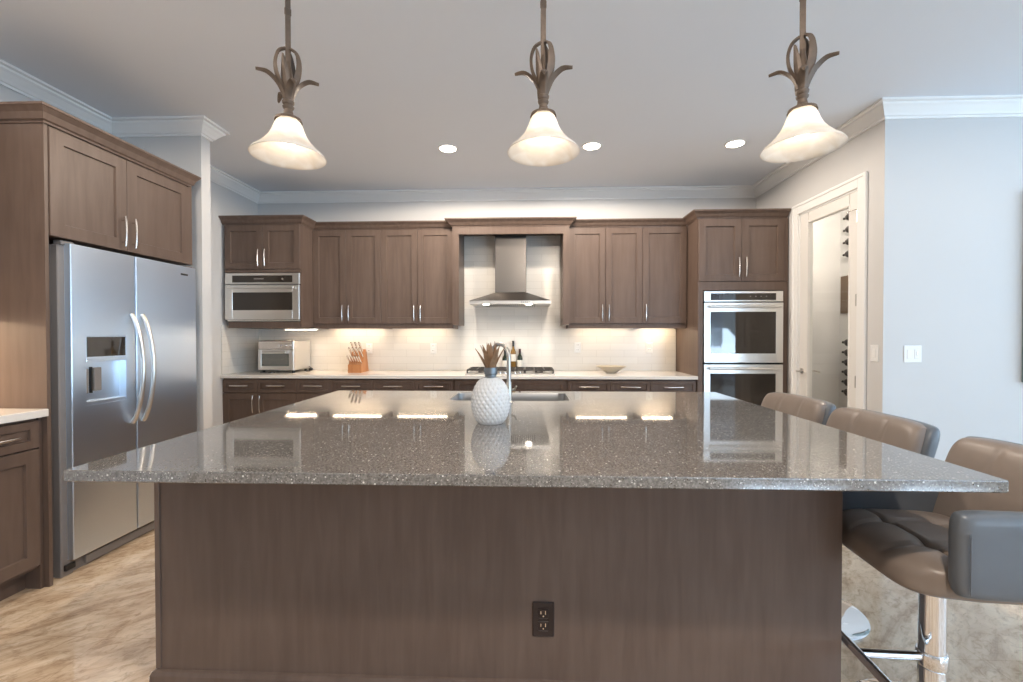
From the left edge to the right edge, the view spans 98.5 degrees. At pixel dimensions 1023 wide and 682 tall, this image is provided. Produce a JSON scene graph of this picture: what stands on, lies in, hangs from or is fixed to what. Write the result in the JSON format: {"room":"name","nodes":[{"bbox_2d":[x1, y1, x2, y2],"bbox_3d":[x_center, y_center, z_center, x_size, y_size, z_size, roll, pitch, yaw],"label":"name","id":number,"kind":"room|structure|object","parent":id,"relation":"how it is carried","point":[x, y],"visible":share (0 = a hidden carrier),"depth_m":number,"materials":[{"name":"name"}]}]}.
{"room":"kitchen","nodes":[
{"label":"kitchen","id":0,"kind":"room"},
{"bbox_2d":[0,85,33,101],"bbox_3d":[-3.260,-0.148,-0.350,0.150,2.925,7.462,0,1,2],"label":"wall","id":1,"kind":"structure","parent":0,"point":[6,94],"depth_m":2.70,"materials":[{"name":"paint"}]},
{"bbox_2d":[118,136,212,430],"bbox_3d":[-2.770,-0.194,3.413,0.850,2.925,0.095,0,1,2],"label":"wall","id":2,"kind":"structure","parent":0,"point":[191,154],"depth_m":3.35,"materials":[{"name":"paint"}]},
{"bbox_2d":[210,181,257,426],"bbox_3d":[-3.048,-0.204,4.268,0.230,2.925,1.593,0,1,2],"label":"wall","id":3,"kind":"structure","parent":0,"point":[224,201],"depth_m":4.41,"materials":[{"name":"paint"}]},
{"bbox_2d":[221,325,258,374],"bbox_3d":[-2.911,0.085,4.752,0.007,0.505,0.619,0,1,2],"label":"tile backsplash","id":4,"kind":"structure","parent":3,"relation":"attached to","point":[239,346],"depth_m":4.70,"materials":[{"name":"white tile"}]},
{"bbox_2d":[0,0,1022,191],"bbox_3d":[1.862,-1.671,0.286,10.900,0.100,9.350,0,1,2],"label":"ceiling","id":5,"kind":"structure","parent":0,"point":[662,86],"depth_m":2.71,"materials":[{"name":"paint"}]},
{"bbox_2d":[248,0,326,169],"bbox_3d":[-0.974,-1.224,1.923,0.308,0.840,0.308,1,1,42],"label":"pendant light","id":6,"kind":"object","parent":5,"relation":"hanging from","point":[286,144],"visible":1,"depth_m":1.91,"materials":[{"name":"white glass"}]},
{"bbox_2d":[438,144,457,152],"bbox_3d":[-0.549,-1.659,3.803,0.172,0.006,0.172,0,1,2],"label":"recessed light","id":7,"kind":"object","parent":5,"relation":"in","point":[447,148],"visible":1,"depth_m":3.80,"materials":[{"name":"paint"}]},
{"bbox_2d":[507,0,579,166],"bbox_3d":[0.136,-1.224,1.882,0.308,0.840,0.308,0,1,-6],"label":"pendant light","id":8,"kind":"object","parent":5,"relation":"hanging from","point":[543,143],"visible":1,"depth_m":1.87,"materials":[{"name":"white glass"}]},
{"bbox_2d":[582,142,601,150],"bbox_3d":[0.685,-1.659,3.757,0.172,0.006,0.172,0,1,2],"label":"recessed light","id":9,"kind":"object","parent":5,"relation":"in","point":[589,146],"visible":1,"depth_m":3.76,"materials":[{"name":"paint"}]},
{"bbox_2d":[724,139,746,147],"bbox_3d":[1.884,-1.659,3.713,0.172,0.006,0.172,0,1,2],"label":"recessed light","id":10,"kind":"object","parent":5,"relation":"in","point":[736,143],"visible":1,"depth_m":3.70,"materials":[{"name":"paint"}]},
{"bbox_2d":[760,0,847,162],"bbox_3d":[1.216,-1.224,1.841,0.308,0.840,0.308,0,1,22],"label":"pendant light","id":11,"kind":"object","parent":5,"relation":"hanging from","point":[804,135],"visible":1,"depth_m":1.83,"materials":[{"name":"white glass"}]},
{"bbox_2d":[0,529,1022,681],"bbox_3d":[1.863,1.354,0.322,10.900,0.100,9.350,0,1,2],"label":"floor","id":12,"kind":"structure","parent":0,"point":[95,622],"depth_m":1.97,"materials":[{"name":"wood"}]},
{"bbox_2d":[0,417,43,600],"bbox_3d":[-2.753,0.842,1.873,0.689,0.892,0.858,0,1,2],"label":"base cabinet","id":13,"kind":"object","parent":12,"relation":"on","point":[21,468],"visible":0.98,"depth_m":2.20,"materials":[{"name":"brown wood"}]},
{"bbox_2d":[0,408,48,423],"bbox_3d":[-2.757,0.375,1.853,0.690,0.039,0.888,0,1,2],"label":"countertop","id":14,"kind":"structure","parent":13,"relation":"on","point":[6,415],"depth_m":2.19,"materials":[{"name":"white stone"}]},
{"bbox_2d":[0,101,200,586],"bbox_3d":[-2.700,0.032,2.783,0.726,2.490,1.080,0,1,2],"label":"tall cabinet","id":15,"kind":"object","parent":12,"relation":"on","point":[64,177],"visible":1,"depth_m":2.30,"materials":[{"name":"brown wood"}]},
{"bbox_2d":[49,240,196,577],"bbox_3d":[-2.664,0.363,2.855,0.760,1.825,0.960,0,1,2],"label":"refrigerator","id":16,"kind":"object","parent":12,"relation":"on","point":[123,327],"visible":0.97,"depth_m":2.64,"materials":[{"name":"grey metal"}]},
{"bbox_2d":[223,378,296,423],"bbox_3d":[-2.534,0.812,4.736,0.759,0.882,0.640,0,1,2],"label":"base cabinet","id":17,"kind":"object","parent":12,"relation":"on","point":[242,397],"visible":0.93,"depth_m":4.45,"materials":[{"name":"brown wood"}]},
{"bbox_2d":[220,370,697,379],"bbox_3d":[-0.553,0.354,4.652,4.727,0.032,0.636,0,1,2],"label":"countertop","id":18,"kind":"structure","parent":17,"relation":"on","point":[313,374],"depth_m":4.40,"materials":[{"name":"white stone"}]},
{"bbox_2d":[258,340,312,372],"bbox_3d":[-2.444,0.164,4.808,0.458,0.345,0.388,0,1,2],"label":"toaster oven","id":19,"kind":"object","parent":18,"relation":"on","point":[277,355],"visible":0.99,"depth_m":4.65,"materials":[{"name":"silver metal"}]},
{"bbox_2d":[348,349,368,372],"bbox_3d":[-1.671,0.214,4.817,0.140,0.245,0.270,0,1,-2],"label":"knife block","id":20,"kind":"object","parent":18,"relation":"on","point":[359,367],"visible":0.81,"depth_m":4.73,"materials":[{"name":"orange wood"}]},
{"bbox_2d":[502,350,506,366],"bbox_3d":[-0.072,0.216,4.915,0.063,0.236,0.063,0,1,2],"label":"wine bottle","id":21,"kind":"object","parent":18,"relation":"on","point":[504,358],"visible":0.6,"depth_m":4.89,"materials":[{"name":"grey"}]},
{"bbox_2d":[465,367,554,374],"bbox_3d":[-0.008,0.312,4.634,0.904,0.050,0.497,0,1,2],"label":"gas cooktop","id":22,"kind":"object","parent":18,"relation":"in","point":[472,370],"visible":0.79,"depth_m":4.48,"materials":[{"name":"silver metal"}]},
{"bbox_2d":[510,341,515,366],"bbox_3d":[0.020,0.165,4.911,0.063,0.336,0.063,0,1,2],"label":"wine bottle","id":23,"kind":"object","parent":18,"relation":"on","point":[513,352],"visible":0.87,"depth_m":4.89,"materials":[{"name":"brown"}]},
{"bbox_2d":[517,349,522,366],"bbox_3d":[0.093,0.210,4.908,0.063,0.247,0.063,0,1,2],"label":"wine bottle","id":24,"kind":"object","parent":18,"relation":"on","point":[519,357],"visible":0.9,"depth_m":4.88,"materials":[{"name":"grey"}]},
{"bbox_2d":[597,365,626,372],"bbox_3d":[1.048,0.299,4.628,0.326,0.074,0.235,0,1,2],"label":"bowl","id":25,"kind":"object","parent":18,"relation":"on","point":[607,368],"visible":0.99,"depth_m":4.58,"materials":[{"name":"beige ceramic"}]},
{"bbox_2d":[296,378,372,402],"bbox_3d":[-1.768,0.812,4.707,0.774,0.882,0.640,0,1,2],"label":"base cabinet","id":26,"kind":"object","parent":12,"relation":"on","point":[306,388],"visible":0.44,"depth_m":4.42,"materials":[{"name":"brown wood"}]},
{"bbox_2d":[372,379,452,390],"bbox_3d":[-0.975,0.811,4.678,0.813,0.882,0.640,0,1,2],"label":"base cabinet","id":27,"kind":"object","parent":12,"relation":"on","point":[377,384],"visible":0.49,"depth_m":4.39,"materials":[{"name":"brown wood"}]},
{"bbox_2d":[149,483,842,681],"bbox_3d":[-0.058,0.841,2.326,2.446,0.880,1.566,0,1,2],"label":"kitchen island","id":28,"kind":"object","parent":12,"relation":"on","point":[254,582],"visible":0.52,"depth_m":1.56,"materials":[{"name":"brown wood"}]},
{"bbox_2d":[63,390,1008,492],"bbox_3d":[0.051,0.385,2.189,2.676,0.034,1.890,0,1,2],"label":"island countertop","id":29,"kind":"structure","parent":28,"relation":"on","point":[644,440],"depth_m":1.51,"materials":[{"name":"grey stone"}]},
{"bbox_2d":[471,367,509,424],"bbox_3d":[-0.094,0.244,1.993,0.178,0.250,0.178,0,1,21],"label":"pineapple vase","id":30,"kind":"object","parent":29,"relation":"on","point":[490,398],"visible":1,"depth_m":1.93,"materials":[{"name":"white ceramic"}]},
{"bbox_2d":[475,341,505,367],"bbox_3d":[-0.081,0.076,1.984,0.130,0.150,0.151,0,1,-27],"label":"bundle","id":31,"kind":"object","parent":30,"relation":"on","point":[490,360],"visible":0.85,"depth_m":1.97,"materials":[{"name":"brown plant"}]},
{"bbox_2d":[492,342,516,402],"bbox_3d":[-0.064,0.184,2.638,0.224,0.356,0.055,1,1,44],"label":"faucet","id":32,"kind":"object","parent":29,"relation":"on","point":[508,382],"visible":0.6,"depth_m":2.58,"materials":[{"name":"grey metal"}]},
{"bbox_2d":[450,392,569,400],"bbox_3d":[-0.007,0.466,2.868,0.745,0.211,0.392,0,1,2],"label":"sink","id":33,"kind":"object","parent":29,"relation":"in","point":[466,396],"visible":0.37,"depth_m":3.05,"materials":[{"name":"grey metal"}]},
{"bbox_2d":[532,602,553,636],"bbox_3d":[0.112,0.979,1.549,0.076,0.122,0.009,0,1,2],"label":"electrical outlet","id":34,"kind":"object","parent":28,"relation":"attached to","point":[542,612],"visible":1,"depth_m":1.55,"materials":[{"name":"brown plastic"}]},
{"bbox_2d":[453,379,567,390],"bbox_3d":[-0.002,0.811,4.641,1.135,0.882,0.640,0,1,2],"label":"base cabinet","id":35,"kind":"object","parent":12,"relation":"on","point":[458,384],"visible":0.02,"depth_m":4.35,"materials":[{"name":"brown wood"}]},
{"bbox_2d":[568,379,649,391],"bbox_3d":[0.966,0.811,4.606,0.801,0.882,0.640,0,1,2],"label":"base cabinet","id":36,"kind":"object","parent":12,"relation":"on","point":[596,385],"visible":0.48,"depth_m":4.32,"materials":[{"name":"brown wood"}]},
{"bbox_2d":[650,380,695,391],"bbox_3d":[1.587,0.811,4.582,0.442,0.882,0.640,0,1,2],"label":"drawer","id":37,"kind":"object","parent":12,"relation":"on","point":[655,385],"visible":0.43,"depth_m":4.30,"materials":[{"name":"brown wood"}]},
{"bbox_2d":[676,208,790,392],"bbox_3d":[2.204,-0.004,4.535,0.908,2.512,0.668,0,1,2],"label":"tall cabinet","id":38,"kind":"object","parent":12,"relation":"on","point":[728,249],"visible":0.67,"depth_m":4.24,"materials":[{"name":"brown wood"}]},
{"bbox_2d":[702,291,782,405],"bbox_3d":[2.233,0.213,4.468,0.745,1.390,0.578,0,1,2],"label":"double wall oven","id":39,"kind":"object","parent":38,"relation":"in","point":[743,330],"visible":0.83,"depth_m":4.23,"materials":[{"name":"silver metal"}]},
{"bbox_2d":[761,392,835,424],"bbox_3d":[1.509,0.806,2.700,0.626,0.938,0.592,0,1,-1],"label":"bar stool","id":40,"kind":"object","parent":12,"relation":"on","point":[819,411],"visible":0.13,"depth_m":2.60,"materials":[{"name":"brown leather"}]},
{"bbox_2d":[826,407,939,641],"bbox_3d":[1.497,0.813,2.096,0.626,0.938,0.592,0,1,2],"label":"bar stool","id":41,"kind":"object","parent":12,"relation":"on","point":[915,436],"visible":0.1,"depth_m":1.97,"materials":[{"name":"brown leather"}]},
{"bbox_2d":[841,436,1022,681],"bbox_3d":[1.452,0.821,1.437,0.626,0.938,0.592,0,1,6],"label":"bar stool","id":42,"kind":"object","parent":12,"relation":"on","point":[940,547],"visible":0.86,"depth_m":1.41,"materials":[{"name":"brown leather"}]},
{"bbox_2d":[258,198,840,408],"bbox_3d":[2.175,-0.215,4.930,10.620,2.925,0.120,0,1,2],"label":"wall","id":43,"kind":"structure","parent":0,"point":[826,231],"depth_m":4.88,"materials":[{"name":"paint"}]},
{"bbox_2d":[218,215,315,328],"bbox_3d":[-2.479,-0.695,4.707,0.865,1.121,0.640,0,1,2],"label":"upper cabinet","id":44,"kind":"object","parent":43,"relation":"attached to","point":[253,243],"visible":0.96,"depth_m":4.44,"materials":[{"name":"brown wood"}]},
{"bbox_2d":[225,273,300,321],"bbox_3d":[-2.498,-0.444,4.650,0.763,0.485,0.523,0,1,2],"label":"microwave oven","id":45,"kind":"object","parent":44,"relation":"in","point":[249,297],"visible":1,"depth_m":4.43,"materials":[{"name":"silver metal"}]},
{"bbox_2d":[283,328,318,329],"bbox_3d":[-2.247,-0.126,4.706,0.360,0.016,0.040,0,1,2],"label":"light","id":46,"kind":"object","parent":44,"relation":"attached to","point":[283,328],"visible":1,"depth_m":4.69,"materials":[{"name":"white plastic"}]},
{"bbox_2d":[313,221,381,328],"bbox_3d":[-1.736,-0.693,4.810,0.730,1.121,0.380,0,1,2],"label":"upper cabinet","id":47,"kind":"object","parent":43,"relation":"attached to","point":[346,254],"visible":0.95,"depth_m":4.67,"materials":[{"name":"brown wood"}]},
{"bbox_2d":[379,220,457,328],"bbox_3d":[-0.989,-0.693,4.782,0.767,1.121,0.380,0,1,2],"label":"upper cabinet","id":48,"kind":"object","parent":43,"relation":"attached to","point":[416,256],"visible":0.94,"depth_m":4.64,"materials":[{"name":"brown wood"}]},
{"bbox_2d":[259,235,675,370],"bbox_3d":[-0.541,-0.424,4.965,4.714,1.515,0.008,0,1,2],"label":"tile backsplash","id":49,"kind":"structure","parent":43,"relation":"attached to","point":[540,337],"depth_m":4.94,"materials":[{"name":"white tile"}]},
{"bbox_2d":[366,343,371,353],"bbox_3d":[-1.615,0.084,5.002,0.072,0.116,0.010,0,1,2],"label":"electrical outlet","id":50,"kind":"object","parent":49,"relation":"attached to","point":[368,345],"visible":0.97,"depth_m":5.00,"materials":[{"name":"white plastic"}]},
{"bbox_2d":[430,343,436,353],"bbox_3d":[-0.883,0.084,4.974,0.072,0.116,0.010,0,1,2],"label":"electrical outlet","id":51,"kind":"object","parent":49,"relation":"attached to","point":[433,346],"visible":1,"depth_m":4.97,"materials":[{"name":"white plastic"}]},
{"bbox_2d":[574,342,580,352],"bbox_3d":[0.737,0.074,4.914,0.072,0.116,0.010,0,1,2],"label":"electrical outlet","id":52,"kind":"object","parent":49,"relation":"attached to","point":[577,345],"visible":1,"depth_m":4.91,"materials":[{"name":"white plastic"}]},
{"bbox_2d":[646,342,652,352],"bbox_3d":[1.528,0.073,4.885,0.072,0.116,0.010,0,1,2],"label":"electrical outlet","id":53,"kind":"object","parent":49,"relation":"attached to","point":[649,345],"visible":1,"depth_m":4.88,"materials":[{"name":"white plastic"}]},
{"bbox_2d":[469,234,550,306],"bbox_3d":[-0.008,-0.772,4.688,0.830,0.799,0.493,0,1,2],"label":"range hood","id":54,"kind":"object","parent":43,"relation":"attached to","point":[510,249],"visible":0.99,"depth_m":4.67,"materials":[{"name":"silver metal"}]},
{"bbox_2d":[444,217,576,325],"bbox_3d":[-0.004,-0.713,4.704,1.342,1.088,0.463,0,1,2],"label":"hood surround","id":55,"kind":"object","parent":43,"relation":"attached to","point":[489,226],"visible":0.91,"depth_m":4.53,"materials":[{"name":"brown wood"}]},
{"bbox_2d":[566,218,643,328],"bbox_3d":[0.979,-0.694,4.709,0.758,1.121,0.380,0,1,2],"label":"upper cabinet","id":56,"kind":"object","parent":43,"relation":"attached to","point":[605,255],"visible":0.98,"depth_m":4.57,"materials":[{"name":"brown wood"}]},
{"bbox_2d":[639,218,686,328],"bbox_3d":[1.582,-0.694,4.686,0.450,1.121,0.380,0,1,2],"label":"upper cabinet","id":57,"kind":"object","parent":43,"relation":"attached to","point":[664,248],"visible":0.94,"depth_m":4.54,"materials":[{"name":"brown wood"}]},
{"bbox_2d":[756,119,902,416],"bbox_3d":[2.710,-0.204,3.975,0.120,2.925,1.750,0,1,2],"label":"wall","id":58,"kind":"structure","parent":0,"point":[878,151],"depth_m":3.16,"materials":[{"name":"paint"}]},
{"bbox_2d":[796,191,856,407],"bbox_3d":[2.664,0.052,3.705,0.154,2.400,0.720,0,1,2],"label":"door","id":59,"kind":"structure","parent":58,"relation":"in","point":[849,201],"depth_m":3.94,"materials":[{"name":"paint"}]},
{"bbox_2d":[791,171,867,409],"bbox_3d":[2.688,0.005,3.702,0.142,2.515,0.905,0,1,2],"label":"trim","id":60,"kind":"structure","parent":58,"relation":"attached to","point":[859,183],"depth_m":3.33,"materials":[{"name":"paint"}]},
{"bbox_2d":[870,345,878,361],"bbox_3d":[2.615,0.088,3.178,0.009,0.120,0.072,0,1,2],"label":"light switch","id":61,"kind":"object","parent":58,"relation":"attached to","point":[874,349],"visible":1,"depth_m":3.17,"materials":[{"name":"white plastic"}]},
{"bbox_2d":[839,209,848,407],"bbox_3d":[3.604,-0.205,4.002,0.095,2.925,1.630,0,1,2],"label":"wall","id":62,"kind":"structure","parent":0,"point":[843,223],"depth_m":4.76,"materials":[{"name":"paint"}]},
{"bbox_2d":[840,275,847,313],"bbox_3d":[3.566,-0.494,4.605,0.024,0.400,0.340,0,1,2],"label":"framed picture","id":63,"kind":"object","parent":62,"relation":"attached to","point":[844,279],"visible":0.41,"depth_m":4.71,"materials":[{"name":"brown wood"}]},
{"bbox_2d":[900,117,1022,460],"bbox_3d":[5.028,-0.194,3.073,4.580,2.925,0.120,0,1,2],"label":"wall","id":64,"kind":"structure","parent":0,"point":[962,255],"depth_m":3.08,"materials":[{"name":"paint"}]},
{"bbox_2d":[0,59,1022,203],"bbox_3d":[2.027,-1.569,0.281,10.370,0.105,9.150,0,1,2],"label":"trim","id":65,"kind":"structure","parent":64,"relation":"attached to","point":[13,78],"depth_m":3.35,"materials":[{"name":"paint"}]},
{"bbox_2d":[904,345,921,362],"bbox_3d":[2.817,0.091,3.092,0.120,0.120,0.014,0,1,2],"label":"light switch","id":66,"kind":"object","parent":64,"relation":"attached to","point":[912,353],"visible":1,"depth_m":3.09,"materials":[{"name":"white plastic"}]},
{"bbox_2d":[1022,316,1022,382],"bbox_3d":[4.150,-0.370,3.014,1.200,1.320,0.057,0,1,2],"label":"framed picture","id":67,"kind":"object","parent":64,"relation":"attached to","point":[1022,316],"visible":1,"depth_m":3.06,"materials":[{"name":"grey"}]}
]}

